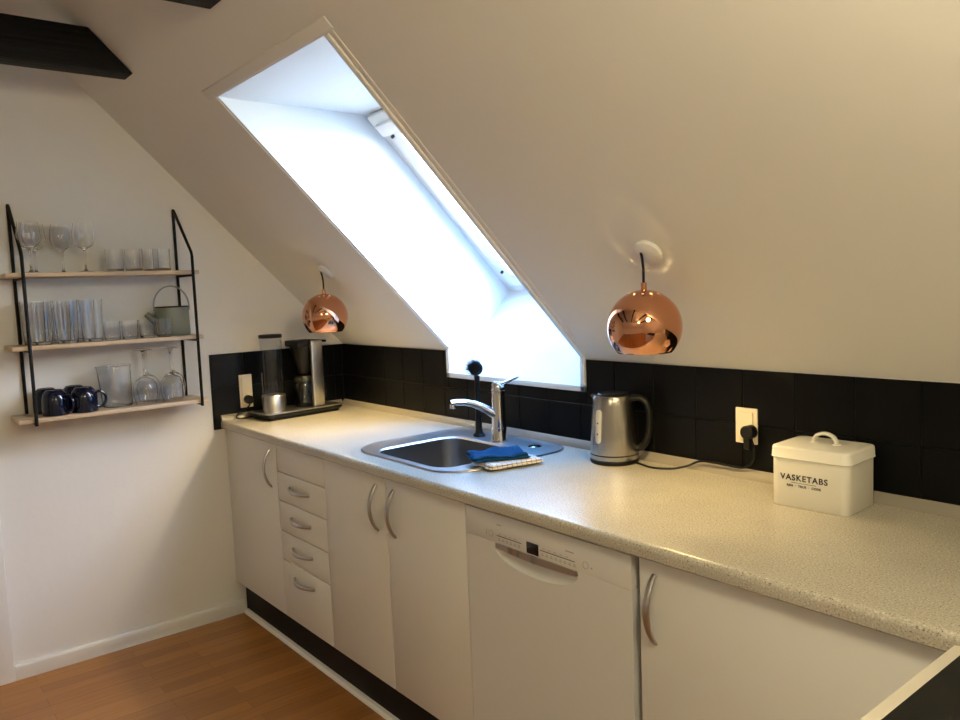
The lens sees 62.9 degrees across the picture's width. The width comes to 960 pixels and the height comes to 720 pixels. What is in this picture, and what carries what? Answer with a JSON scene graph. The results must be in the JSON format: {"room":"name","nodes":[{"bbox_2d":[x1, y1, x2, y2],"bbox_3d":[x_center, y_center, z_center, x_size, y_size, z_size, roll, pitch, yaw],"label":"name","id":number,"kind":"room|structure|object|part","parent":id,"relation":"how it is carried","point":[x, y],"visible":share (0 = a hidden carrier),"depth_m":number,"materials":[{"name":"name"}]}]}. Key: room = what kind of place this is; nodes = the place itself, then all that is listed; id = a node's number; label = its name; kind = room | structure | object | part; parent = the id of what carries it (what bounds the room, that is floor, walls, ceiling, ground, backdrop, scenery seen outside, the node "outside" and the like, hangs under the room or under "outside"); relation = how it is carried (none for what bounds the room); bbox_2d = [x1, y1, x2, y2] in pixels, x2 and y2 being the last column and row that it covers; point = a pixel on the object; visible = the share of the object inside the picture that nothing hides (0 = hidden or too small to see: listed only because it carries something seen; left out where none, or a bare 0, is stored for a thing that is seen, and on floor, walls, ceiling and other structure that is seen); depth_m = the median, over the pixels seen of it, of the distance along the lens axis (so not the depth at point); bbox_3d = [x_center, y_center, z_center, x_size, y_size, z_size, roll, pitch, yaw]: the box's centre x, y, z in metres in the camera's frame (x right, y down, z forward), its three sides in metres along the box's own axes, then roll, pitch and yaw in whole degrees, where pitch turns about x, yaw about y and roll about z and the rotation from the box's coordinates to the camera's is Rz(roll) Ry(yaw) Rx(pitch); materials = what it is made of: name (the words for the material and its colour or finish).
{"room":"attic kitchen","nodes":[
{"label":"attic kitchen","id":0,"kind":"room"},
{"bbox_2d":[0,8,341,664],"bbox_3d":[-2.490,-0.427,2.399,4.600,3.501,0.001,-6,7,-39],"label":"wall","id":1,"kind":"structure","parent":0,"point":[116,524],"depth_m":3.21,"materials":[{"name":"white paint"}]},
{"bbox_2d":[0,522,15,685],"bbox_3d":[-2.196,0.251,2.666,0.910,2.080,0.020,-6,7,-39],"label":"door","id":2,"kind":"structure","parent":1,"relation":"in","point":[7,667],"depth_m":3.00,"materials":[{"name":"white"}]},
{"bbox_2d":[0,204,207,426],"bbox_3d":[-1.478,-0.198,3.100,0.693,0.827,0.206,-6,7,-39],"label":"wall shelf","id":3,"kind":"object","parent":1,"relation":"attached to","point":[34,418],"visible":0.96,"depth_m":3.01,"materials":[{"name":"brown wood"}]},
{"bbox_3d":[-1.704,-0.172,2.918,0.012,0.827,0.206,-6,7,-39],"label":"wire frame","id":4,"kind":"part","parent":3,"relation":"part of","materials":[{"name":"black metal"}]},
{"bbox_2d":[19,302,27,344],"bbox_3d":[-1.700,-0.141,2.986,0.084,0.163,0.084,-6,7,-39],"label":"glass","id":5,"kind":"object","parent":3,"relation":"on","point":[21,304],"visible":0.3,"depth_m":2.95,"materials":[{"name":"white"}]},
{"bbox_2d":[15,221,40,272],"bbox_3d":[-1.657,-0.414,2.883,0.082,0.187,0.082,-6,7,-39],"label":"wine glass","id":6,"kind":"object","parent":3,"relation":"on","point":[27,233],"visible":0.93,"depth_m":2.85,"materials":[{"name":"clear glass"}]},
{"bbox_2d":[31,224,45,271],"bbox_3d":[-1.691,-0.421,2.975,0.082,0.187,0.082,-6,7,-39],"label":"wine glass","id":7,"kind":"object","parent":3,"relation":"on","point":[43,238],"visible":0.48,"depth_m":2.97,"materials":[{"name":"clear glass"}]},
{"bbox_2d":[28,301,52,345],"bbox_3d":[-1.636,-0.138,2.918,0.084,0.163,0.084,-6,7,-39],"label":"glass","id":8,"kind":"object","parent":3,"relation":"on","point":[40,312],"visible":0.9,"depth_m":2.89,"materials":[{"name":"white"}]},
{"bbox_2d":[33,387,54,414],"bbox_3d":[-1.664,0.157,3.021,0.120,0.096,0.094,2,7,37],"label":"mug","id":9,"kind":"object","parent":3,"relation":"on","point":[40,391],"visible":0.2,"depth_m":2.98,"materials":[{"name":"blue ceramic"}]},
{"bbox_2d":[51,301,56,342],"bbox_3d":[-1.631,-0.149,3.041,0.084,0.163,0.084,-6,7,-39],"label":"glass","id":10,"kind":"object","parent":3,"relation":"on","point":[53,320],"visible":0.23,"depth_m":3.00,"materials":[{"name":"white"}]},
{"bbox_2d":[41,389,74,416],"bbox_3d":[-1.593,0.159,2.968,0.120,0.096,0.094,-4,6,-20],"label":"mug","id":11,"kind":"object","parent":3,"relation":"on","point":[54,402],"visible":1,"depth_m":2.93,"materials":[{"name":"blue ceramic"}]},
{"bbox_3d":[-1.545,0.163,2.952,0.044,0.070,0.014,-1,5,11],"label":"handle","id":12,"kind":"part","parent":11,"relation":"part of","materials":[{"name":"blue ceramic"}]},
{"bbox_2d":[49,224,71,271],"bbox_3d":[-1.618,-0.429,3.034,0.082,0.187,0.082,-6,7,-39],"label":"wine glass","id":13,"kind":"object","parent":3,"relation":"on","point":[60,238],"visible":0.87,"depth_m":3.00,"materials":[{"name":"clear glass"}]},
{"bbox_2d":[52,300,78,343],"bbox_3d":[-1.567,-0.145,2.973,0.084,0.163,0.084,-6,7,-39],"label":"glass","id":14,"kind":"object","parent":3,"relation":"on","point":[65,311],"visible":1,"depth_m":2.94,"materials":[{"name":"white"}]},
{"bbox_2d":[77,300,82,340],"bbox_3d":[-1.563,-0.157,3.095,0.084,0.163,0.084,-6,7,-39],"label":"glass","id":15,"kind":"object","parent":3,"relation":"on","point":[79,322],"visible":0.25,"depth_m":3.06,"materials":[{"name":"white"}]},
{"bbox_2d":[63,385,97,408],"bbox_3d":[-1.585,0.147,3.092,0.120,0.096,0.094,-3,5,-8],"label":"mug","id":16,"kind":"object","parent":3,"relation":"on","point":[68,389],"visible":0.2,"depth_m":3.05,"materials":[{"name":"blue ceramic"}]},
{"bbox_2d":[71,222,95,271],"bbox_3d":[-1.514,-0.430,2.999,0.082,0.187,0.082,-6,7,-39],"label":"wine glass","id":17,"kind":"object","parent":3,"relation":"on","point":[82,233],"visible":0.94,"depth_m":2.97,"materials":[{"name":"clear glass"}]},
{"bbox_2d":[71,386,106,412],"bbox_3d":[-1.515,0.151,3.027,0.120,0.096,0.094,-3,5,-8],"label":"mug","id":18,"kind":"object","parent":3,"relation":"on","point":[86,400],"visible":0.98,"depth_m":2.99,"materials":[{"name":"blue ceramic"}]},
{"bbox_3d":[-1.480,0.150,3.064,0.044,0.070,0.014,-6,7,-39],"label":"handle","id":19,"kind":"part","parent":18,"relation":"part of","materials":[{"name":"blue ceramic"}]},
{"bbox_2d":[78,299,103,341],"bbox_3d":[-1.499,-0.153,3.027,0.084,0.163,0.084,-6,7,-39],"label":"glass","id":20,"kind":"object","parent":3,"relation":"on","point":[90,310],"visible":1,"depth_m":3.00,"materials":[{"name":"white"}]},
{"bbox_2d":[103,321,120,340],"bbox_3d":[-1.442,-0.115,3.074,0.063,0.074,0.063,-6,7,-39],"label":"tumbler","id":21,"kind":"object","parent":3,"relation":"on","point":[112,329],"visible":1,"depth_m":3.05,"materials":[{"name":"clear glass"}]},
{"bbox_2d":[94,364,132,407],"bbox_3d":[-1.463,0.103,3.154,0.120,0.164,0.120,-1,5,8],"label":"glass jug","id":22,"kind":"object","parent":3,"relation":"on","point":[113,379],"visible":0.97,"depth_m":3.11,"materials":[{"name":"white"}]},
{"bbox_2d":[104,249,124,270],"bbox_3d":[-1.434,-0.391,3.076,0.069,0.088,0.069,-6,7,-39],"label":"tumbler","id":23,"kind":"object","parent":3,"relation":"on","point":[114,258],"visible":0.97,"depth_m":3.05,"materials":[{"name":"clear glass"}]},
{"bbox_2d":[121,320,138,338],"bbox_3d":[-1.390,-0.121,3.115,0.063,0.074,0.063,-6,7,-39],"label":"tumbler","id":24,"kind":"object","parent":3,"relation":"on","point":[129,328],"visible":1,"depth_m":3.09,"materials":[{"name":"clear glass"}]},
{"bbox_2d":[124,249,143,270],"bbox_3d":[-1.378,-0.397,3.121,0.069,0.088,0.069,-6,7,-39],"label":"tumbler","id":25,"kind":"object","parent":3,"relation":"on","point":[133,258],"visible":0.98,"depth_m":3.09,"materials":[{"name":"clear glass"}]},
{"bbox_2d":[133,349,157,404],"bbox_3d":[-1.353,0.068,3.162,0.096,0.222,0.096,-6,7,-39],"label":"glass","id":26,"kind":"object","parent":3,"relation":"on","point":[145,388],"visible":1,"depth_m":3.13,"materials":[{"name":"white"}]},
{"bbox_2d":[138,319,155,337],"bbox_3d":[-1.339,-0.127,3.156,0.063,0.074,0.063,-6,7,-39],"label":"tumbler","id":27,"kind":"object","parent":3,"relation":"on","point":[147,329],"visible":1,"depth_m":3.13,"materials":[{"name":"clear glass"}]},
{"bbox_2d":[142,250,153,270],"bbox_3d":[-1.363,-0.408,3.235,0.069,0.088,0.069,-6,7,-39],"label":"tumbler","id":28,"kind":"object","parent":3,"relation":"on","point":[147,254],"visible":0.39,"depth_m":3.20,"materials":[{"name":"clear glass"}]},
{"bbox_2d":[136,347,159,400],"bbox_3d":[-1.383,0.060,3.260,0.096,0.222,0.096,-6,7,-39],"label":"glass","id":29,"kind":"object","parent":3,"relation":"on","point":[145,351],"visible":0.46,"depth_m":3.25,"materials":[{"name":"white"}]},
{"bbox_2d":[152,249,170,270],"bbox_3d":[-1.294,-0.407,3.188,0.069,0.088,0.069,-6,7,-39],"label":"tumbler","id":30,"kind":"object","parent":3,"relation":"on","point":[161,257],"visible":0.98,"depth_m":3.16,"materials":[{"name":"clear glass"}]},
{"bbox_2d":[155,318,171,336],"bbox_3d":[-1.284,-0.132,3.188,0.063,0.074,0.063,-6,7,-39],"label":"tumbler","id":31,"kind":"object","parent":3,"relation":"on","point":[163,325],"visible":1,"depth_m":3.16,"materials":[{"name":"clear glass"}]},
{"bbox_2d":[144,285,190,335],"bbox_3d":[-1.304,-0.208,3.290,0.161,0.210,0.136,-2,5,8],"label":"watering can","id":32,"kind":"object","parent":3,"relation":"on","point":[179,315],"visible":0.85,"depth_m":3.25,"materials":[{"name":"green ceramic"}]},
{"bbox_3d":[-1.360,-0.171,3.256,0.062,0.060,0.034,-5,6,-27],"label":"spout","id":33,"kind":"part","parent":32,"relation":"part of","materials":[{"name":"metal"}]},
{"bbox_3d":[-1.294,-0.261,3.283,0.147,0.106,0.007,-5,6,-27],"label":"handle","id":34,"kind":"part","parent":32,"relation":"part of","materials":[{"name":"silver metal"}]},
{"bbox_2d":[160,347,184,401],"bbox_3d":[-1.270,0.059,3.228,0.096,0.222,0.096,-6,7,-39],"label":"glass","id":35,"kind":"object","parent":3,"relation":"on","point":[172,387],"visible":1,"depth_m":3.20,"materials":[{"name":"white"}]},
{"bbox_2d":[162,345,185,397],"bbox_3d":[-1.303,0.051,3.325,0.096,0.222,0.096,-6,7,-39],"label":"glass","id":36,"kind":"object","parent":3,"relation":"on","point":[173,371],"visible":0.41,"depth_m":3.32,"materials":[{"name":"white"}]},
{"bbox_3d":[-1.230,-0.226,3.298,0.012,0.827,0.206,-6,7,-39],"label":"wire frame","id":37,"kind":"part","parent":3,"relation":"part of","materials":[{"name":"black metal"}]},
{"bbox_2d":[15,599,245,680],"bbox_3d":[-1.446,1.175,3.333,0.925,0.060,0.016,-6,7,-39],"label":"baseboard","id":38,"kind":"structure","parent":1,"relation":"attached to","point":[54,661],"depth_m":3.29,"materials":[{"name":"white wood"}]},
{"bbox_2d":[209,344,344,429],"bbox_3d":[-0.933,0.116,3.687,0.663,0.337,0.007,-6,7,-39],"label":"tile backsplash","id":39,"kind":"structure","parent":1,"relation":"attached to","point":[225,369],"depth_m":3.63,"materials":[{"name":"black tile"}]},
{"bbox_2d":[238,374,252,407],"bbox_3d":[-1.064,0.141,3.570,0.060,0.150,0.012,-6,7,-39],"label":"wall socket","id":40,"kind":"object","parent":39,"relation":"attached to","point":[245,381],"visible":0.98,"depth_m":3.56,"materials":[{"name":"beige plastic"}]},
{"bbox_2d":[0,613,385,719],"bbox_3d":[-0.852,1.434,0.620,4.600,0.001,5.000,-6,7,-39],"label":"floor","id":41,"kind":"structure","parent":0,"point":[230,668],"depth_m":2.96,"materials":[{"name":"laminate"}]},
{"bbox_2d":[245,608,399,719],"bbox_3d":[-0.531,1.198,2.942,0.020,0.016,1.740,-6,7,-39],"label":"trim","id":42,"kind":"structure","parent":41,"relation":"on","point":[364,698],"depth_m":3.02,"materials":[{"name":"white wood"}]},
{"bbox_2d":[246,587,438,719],"bbox_3d":[-0.524,1.118,2.951,0.016,0.144,1.753,-6,7,-39],"label":"toe kick","id":43,"kind":"structure","parent":41,"relation":"on","point":[389,698],"depth_m":2.94,"materials":[{"name":"black wood"}]},
{"bbox_2d":[465,504,642,719],"bbox_3d":[0.388,0.803,2.154,0.590,0.837,0.590,-6,7,-39],"label":"dishwasher","id":44,"kind":"object","parent":41,"relation":"on","point":[555,620],"visible":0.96,"depth_m":1.94,"materials":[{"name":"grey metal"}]},
{"bbox_3d":[0.156,0.450,1.946,0.029,0.079,0.588,-6,7,-39],"label":"control panel","id":45,"kind":"part","parent":44,"relation":"part of","materials":[{"name":"white plastic"}]},
{"bbox_2d":[860,645,959,719],"bbox_3d":[0.665,0.899,0.754,0.600,0.922,0.600,-6,7,-39],"label":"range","id":46,"kind":"object","parent":41,"relation":"on","point":[933,693],"visible":1,"depth_m":0.98,"materials":[{"name":"white"}]},
{"bbox_2d":[0,0,959,381],"bbox_3d":[-0.943,-0.905,0.402,4.600,2.300,5.000,-6,7,-39],"label":"ceiling","id":47,"kind":"structure","parent":0,"point":[792,167],"depth_m":1.76,"materials":[{"name":"white paint"}]},
{"bbox_2d":[0,13,132,79],"bbox_3d":[-2.222,-0.960,1.989,2.512,0.136,0.102,-6,7,-39],"label":"ceiling beam","id":48,"kind":"structure","parent":47,"relation":"attached to","point":[28,42],"depth_m":2.59,"materials":[{"name":"black wood"}]},
{"bbox_2d":[165,0,220,8],"bbox_3d":[-1.694,-0.920,1.336,2.512,0.136,0.095,-6,7,-39],"label":"ceiling beam","id":49,"kind":"structure","parent":47,"relation":"attached to","point":[208,4],"depth_m":2.11,"materials":[{"name":"black wood"}]},
{"bbox_2d":[302,264,347,332],"bbox_3d":[-0.647,-0.256,3.253,0.188,0.279,0.188,-6,7,-39],"label":"pendant lamp","id":50,"kind":"object","parent":47,"relation":"hanging from","point":[322,313],"visible":1,"depth_m":3.19,"materials":[{"name":"orange metal"}]},
{"bbox_3d":[-0.644,-0.196,3.259,0.188,0.159,0.188,-6,7,-39],"label":"lamp shade","id":51,"kind":"part","parent":50,"relation":"part of","materials":[{"name":"orange metal"}]},
{"bbox_2d":[202,16,586,391],"bbox_3d":[-0.111,-0.420,2.704,1.329,1.105,0.845,-6,7,-39],"label":"window","id":52,"kind":"structure","parent":47,"relation":"attached to","point":[313,111],"depth_m":2.89,"materials":[{"name":"clear glass"}]},
{"bbox_3d":[0.108,-0.616,2.860,0.760,0.760,0.774,-6,7,-39],"label":"frame","id":53,"kind":"part","parent":52,"relation":"part of","materials":[{"name":"white"}]},
{"bbox_3d":[0.096,-0.598,2.851,0.654,0.654,0.648,-6,7,-39],"label":"sash","id":54,"kind":"part","parent":52,"relation":"part of","materials":[{"name":"white"}]},
{"bbox_2d":[607,240,682,354],"bbox_3d":[0.413,-0.159,1.977,0.188,0.281,0.188,-6,7,-39],"label":"pendant lamp","id":55,"kind":"object","parent":47,"relation":"hanging from","point":[643,321],"visible":1,"depth_m":1.92,"materials":[{"name":"orange metal"}]},
{"bbox_3d":[0.407,-0.230,1.968,0.015,0.082,0.007,-6,7,-39],"label":"cord","id":56,"kind":"part","parent":55,"relation":"part of","materials":[{"name":"black plastic"}]},
{"bbox_3d":[0.415,-0.098,1.982,0.188,0.159,0.188,-6,7,-39],"label":"lamp shade","id":57,"kind":"part","parent":55,"relation":"part of","materials":[{"name":"orange metal"}]},
{"bbox_2d":[342,343,959,382],"bbox_3d":[0.912,0.634,1.998,0.001,1.201,5.000,-6,7,-39],"label":"wall","id":58,"kind":"structure","parent":0,"point":[342,343],"depth_m":2.11,"materials":[{"name":"black tile"}]},
{"bbox_2d":[226,430,285,613],"bbox_3d":[-0.747,0.647,3.536,0.638,0.704,0.521,-6,7,-39],"label":"base cabinet","id":59,"kind":"object","parent":58,"relation":"attached to","point":[252,462],"visible":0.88,"depth_m":3.34,"materials":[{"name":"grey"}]},
{"bbox_3d":[-0.862,0.440,3.170,0.039,0.160,0.018,-6,7,-39],"label":"handle","id":60,"kind":"part","parent":59,"relation":"part of","materials":[{"name":"silver metal"}]},
{"bbox_2d":[221,405,959,651],"bbox_3d":[0.219,0.347,2.310,0.636,0.034,3.600,-6,7,-39],"label":"countertop","id":61,"kind":"structure","parent":59,"relation":"on","point":[894,571],"depth_m":1.76,"materials":[{"name":"laminate"}]},
{"bbox_2d":[236,334,341,420],"bbox_3d":[-0.880,0.064,3.593,0.447,0.376,0.212,-7,7,-45],"label":"coffee machine","id":62,"kind":"object","parent":61,"relation":"on","point":[306,353],"visible":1,"depth_m":3.58,"materials":[{"name":"black plastic"}]},
{"bbox_3d":[-1.047,0.230,3.549,0.120,0.065,0.020,-6,6,-33],"label":"power cord","id":63,"kind":"part","parent":62,"relation":"part of","materials":[{"name":"black plastic"}]},
{"bbox_3d":[-0.936,-0.106,3.496,0.102,0.015,0.102,-7,7,-45],"label":"tank lid","id":64,"kind":"part","parent":62,"relation":"part of","materials":[{"name":"black plastic"}]},
{"bbox_3d":[-0.844,0.219,3.614,0.394,0.004,0.178,-7,7,-45],"label":"plate","id":65,"kind":"part","parent":62,"relation":"part of","materials":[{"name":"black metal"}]},
{"bbox_2d":[293,374,326,406],"bbox_3d":[-0.793,0.138,3.671,0.170,0.143,0.107,-7,7,-45],"label":"coffee carafe","id":66,"kind":"object","parent":62,"relation":"in","point":[305,378],"visible":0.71,"depth_m":3.61,"materials":[{"name":"clear glass"}]},
{"bbox_3d":[-0.818,0.085,3.644,0.098,0.031,0.098,-7,7,-45],"label":"lid","id":67,"kind":"part","parent":66,"relation":"part of","materials":[{"name":"black plastic"}]},
{"bbox_2d":[361,428,563,472],"bbox_3d":[-0.071,0.379,2.710,0.530,0.160,0.610,-6,7,-39],"label":"sink","id":68,"kind":"object","parent":61,"relation":"in","point":[444,451],"visible":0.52,"depth_m":2.85,"materials":[{"name":"silver metal"}]},
{"bbox_3d":[-0.106,0.389,2.685,0.350,0.148,0.414,-6,7,-39],"label":"bowl","id":69,"kind":"part","parent":68,"relation":"part of","materials":[{"name":"silver metal"}]},
{"bbox_2d":[465,359,484,436],"bbox_3d":[-0.017,0.139,2.893,0.068,0.291,0.063,-2,5,7],"label":"dish brush","id":70,"kind":"object","parent":68,"relation":"on","point":[475,368],"visible":0.98,"depth_m":2.89,"materials":[{"name":"black plastic"}]},
{"bbox_3d":[-0.007,0.169,2.905,0.044,0.228,0.044,-6,7,-39],"label":"handle","id":71,"kind":"part","parent":70,"relation":"part of","materials":[{"name":"black plastic"}]},
{"bbox_3d":[0.188,0.294,2.692,0.048,0.003,0.048,-6,7,-39],"label":"overflow knob","id":72,"kind":"part","parent":68,"relation":"part of","materials":[{"name":"silver metal"}]},
{"bbox_2d":[450,376,519,442],"bbox_3d":[0.019,0.174,2.793,0.251,0.236,0.068,-2,5,1],"label":"mixer tap","id":73,"kind":"object","parent":61,"relation":"on","point":[496,412],"visible":1,"depth_m":2.77,"materials":[{"name":"silver metal"}]},
{"bbox_3d":[-0.015,0.176,2.786,0.178,0.083,0.041,-3,5,-7],"label":"spout","id":74,"kind":"part","parent":73,"relation":"part of","materials":[{"name":"silver metal"}]},
{"bbox_3d":[0.099,0.077,2.767,0.082,0.043,0.027,1,6,27],"label":"lever","id":75,"kind":"part","parent":73,"relation":"part of","materials":[{"name":"silver metal"}]},
{"bbox_2d":[472,454,544,469],"bbox_3d":[0.085,0.310,2.429,0.196,0.018,0.132,-5,6,-27],"label":"dishcloth","id":76,"kind":"object","parent":61,"relation":"on","point":[495,465],"visible":0.62,"depth_m":2.38,"materials":[{"name":"fabric"}]},
{"bbox_2d":[466,445,530,462],"bbox_3d":[0.055,0.288,2.438,0.183,0.029,0.121,-4,5,-15],"label":"dishcloth","id":77,"kind":"object","parent":76,"relation":"on","point":[491,454],"visible":1,"depth_m":2.40,"materials":[{"name":"blue fabric"}]},
{"bbox_2d":[590,391,757,469],"bbox_3d":[0.529,0.214,2.268,0.150,0.216,0.524,-6,7,-39],"label":"electric kettle","id":78,"kind":"object","parent":61,"relation":"on","point":[614,436],"visible":1,"depth_m":2.35,"materials":[{"name":"silver metal"}]},
{"bbox_3d":[0.408,0.101,2.405,0.095,0.007,0.095,-6,7,-39],"label":"lid","id":79,"kind":"part","parent":78,"relation":"part of","materials":[{"name":"black plastic"}]},
{"bbox_3d":[0.490,0.190,2.373,0.069,0.176,0.026,1,6,27],"label":"handle","id":80,"kind":"part","parent":78,"relation":"part of","materials":[{"name":"black plastic"}]},
{"bbox_3d":[0.603,0.260,2.244,0.376,0.123,0.048,2,7,40],"label":"power cord","id":81,"kind":"part","parent":78,"relation":"part of","materials":[{"name":"black plastic"}]},
{"bbox_2d":[771,432,875,516],"bbox_3d":[0.823,0.260,1.884,0.161,0.173,0.195,-7,7,-41],"label":"tin","id":82,"kind":"object","parent":61,"relation":"on","point":[833,476],"visible":1,"depth_m":1.83,"materials":[{"name":"beige metal"}]},
{"bbox_3d":[0.822,0.215,1.880,0.161,0.028,0.195,-7,7,-41],"label":"lid","id":83,"kind":"part","parent":82,"relation":"part of","materials":[{"name":"beige metal"}]},
{"bbox_3d":[0.830,0.187,1.885,0.020,0.029,0.075,-7,7,-41],"label":"handle","id":84,"kind":"part","parent":82,"relation":"part of","materials":[{"name":"beige metal"}]},
{"bbox_2d":[221,399,342,420],"bbox_3d":[-0.917,0.233,3.690,0.608,0.026,0.018,-6,7,-39],"label":"trim","id":85,"kind":"structure","parent":58,"relation":"attached to","point":[227,417],"depth_m":3.54,"materials":[{"name":"brown"}]},
{"bbox_2d":[276,445,333,646],"bbox_3d":[-0.455,0.669,3.177,0.636,0.704,0.398,-6,7,-39],"label":"base cabinet","id":86,"kind":"object","parent":58,"relation":"attached to","point":[301,484],"visible":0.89,"depth_m":2.98,"materials":[{"name":"white painted wood"},{"name":"brushed steel"}]},
{"bbox_3d":[-0.701,0.504,2.980,0.037,0.018,0.172,-6,7,-39],"label":"handle","id":87,"kind":"part","parent":86,"relation":"part of","materials":[{"name":"silver metal"}]},
{"bbox_3d":[-0.697,0.625,2.991,0.037,0.018,0.172,-6,7,-39],"label":"handle","id":88,"kind":"part","parent":86,"relation":"part of","materials":[{"name":"silver metal"}]},
{"bbox_3d":[-0.681,0.397,2.978,0.018,0.107,0.398,-6,7,-39],"label":"panel","id":89,"kind":"part","parent":86,"relation":"part of","materials":[{"name":"white"}]},
{"bbox_3d":[-0.692,0.746,3.002,0.037,0.018,0.172,-6,7,-39],"label":"handle","id":90,"kind":"part","parent":86,"relation":"part of","materials":[{"name":"silver metal"}]},
{"bbox_3d":[-0.676,0.510,2.989,0.018,0.114,0.398,-6,7,-39],"label":"drawer","id":91,"kind":"part","parent":86,"relation":"part of","materials":[{"name":"white"}]},
{"bbox_3d":[-0.687,0.865,3.014,0.037,0.018,0.172,-6,7,-39],"label":"handle","id":92,"kind":"part","parent":86,"relation":"part of","materials":[{"name":"silver metal"}]},
{"bbox_3d":[-0.672,0.629,3.000,0.018,0.120,0.398,-6,7,-39],"label":"drawer","id":93,"kind":"part","parent":86,"relation":"part of","materials":[{"name":"white wood"}]},
{"bbox_3d":[-0.667,0.750,3.011,0.018,0.117,0.398,-6,7,-39],"label":"drawer","id":94,"kind":"part","parent":86,"relation":"part of","materials":[{"name":"white wood"}]},
{"bbox_3d":[-0.660,0.928,3.027,0.018,0.233,0.398,-6,7,-39],"label":"drawer","id":95,"kind":"part","parent":86,"relation":"part of","materials":[{"name":"white"}]},
{"bbox_2d":[323,460,473,719],"bbox_3d":[-0.069,0.699,2.698,0.638,0.704,0.828,-6,7,-39],"label":"base cabinet","id":96,"kind":"object","parent":58,"relation":"attached to","point":[398,562],"visible":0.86,"depth_m":2.46,"materials":[{"name":"grey wood"}]},
{"bbox_3d":[-0.412,0.713,2.688,0.018,0.704,0.413,-6,7,-39],"label":"door","id":97,"kind":"part","parent":96,"relation":"part of","materials":[{"name":"white wood"}]},
{"bbox_3d":[-0.346,0.479,2.532,0.039,0.158,0.018,-6,7,-39],"label":"handle","id":98,"kind":"part","parent":96,"relation":"part of","materials":[{"name":"silver metal"}]},
{"bbox_3d":[-0.281,0.484,2.451,0.039,0.158,0.018,-6,7,-39],"label":"handle","id":99,"kind":"part","parent":96,"relation":"part of","materials":[{"name":"silver metal"}]},
{"bbox_3d":[-0.151,0.733,2.366,0.018,0.704,0.412,-6,7,-39],"label":"door","id":100,"kind":"part","parent":96,"relation":"part of","materials":[{"name":"white"}]},
{"bbox_2d":[342,344,959,504],"bbox_3d":[0.459,0.155,2.488,0.007,0.299,3.617,-6,7,-39],"label":"tile backsplash","id":101,"kind":"structure","parent":58,"relation":"attached to","point":[913,427],"depth_m":2.20,"materials":[{"name":"black tile"}]},
{"bbox_2d":[736,407,757,444],"bbox_3d":[0.727,0.180,2.142,0.012,0.098,0.066,-6,7,-39],"label":"wall socket","id":102,"kind":"object","parent":101,"relation":"attached to","point":[744,416],"visible":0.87,"depth_m":2.14,"materials":[{"name":"beige plastic"}]},
{"bbox_2d":[343,399,959,518],"bbox_3d":[0.449,0.291,2.498,0.018,0.026,3.590,-6,7,-39],"label":"trim","id":103,"kind":"structure","parent":58,"relation":"attached to","point":[888,499],"depth_m":2.32,"materials":[{"name":"brown"}]},
{"bbox_2d":[639,557,944,719],"bbox_3d":[0.782,0.763,1.647,0.638,0.704,0.663,-6,7,-39],"label":"base cabinet","id":104,"kind":"object","parent":58,"relation":"attached to","point":[711,649],"visible":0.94,"depth_m":1.49,"materials":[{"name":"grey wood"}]},
{"bbox_3d":[0.360,0.532,1.659,0.039,0.158,0.018,-6,7,-39],"label":"handle","id":105,"kind":"part","parent":104,"relation":"part of","materials":[{"name":"silver metal"}]}
]}

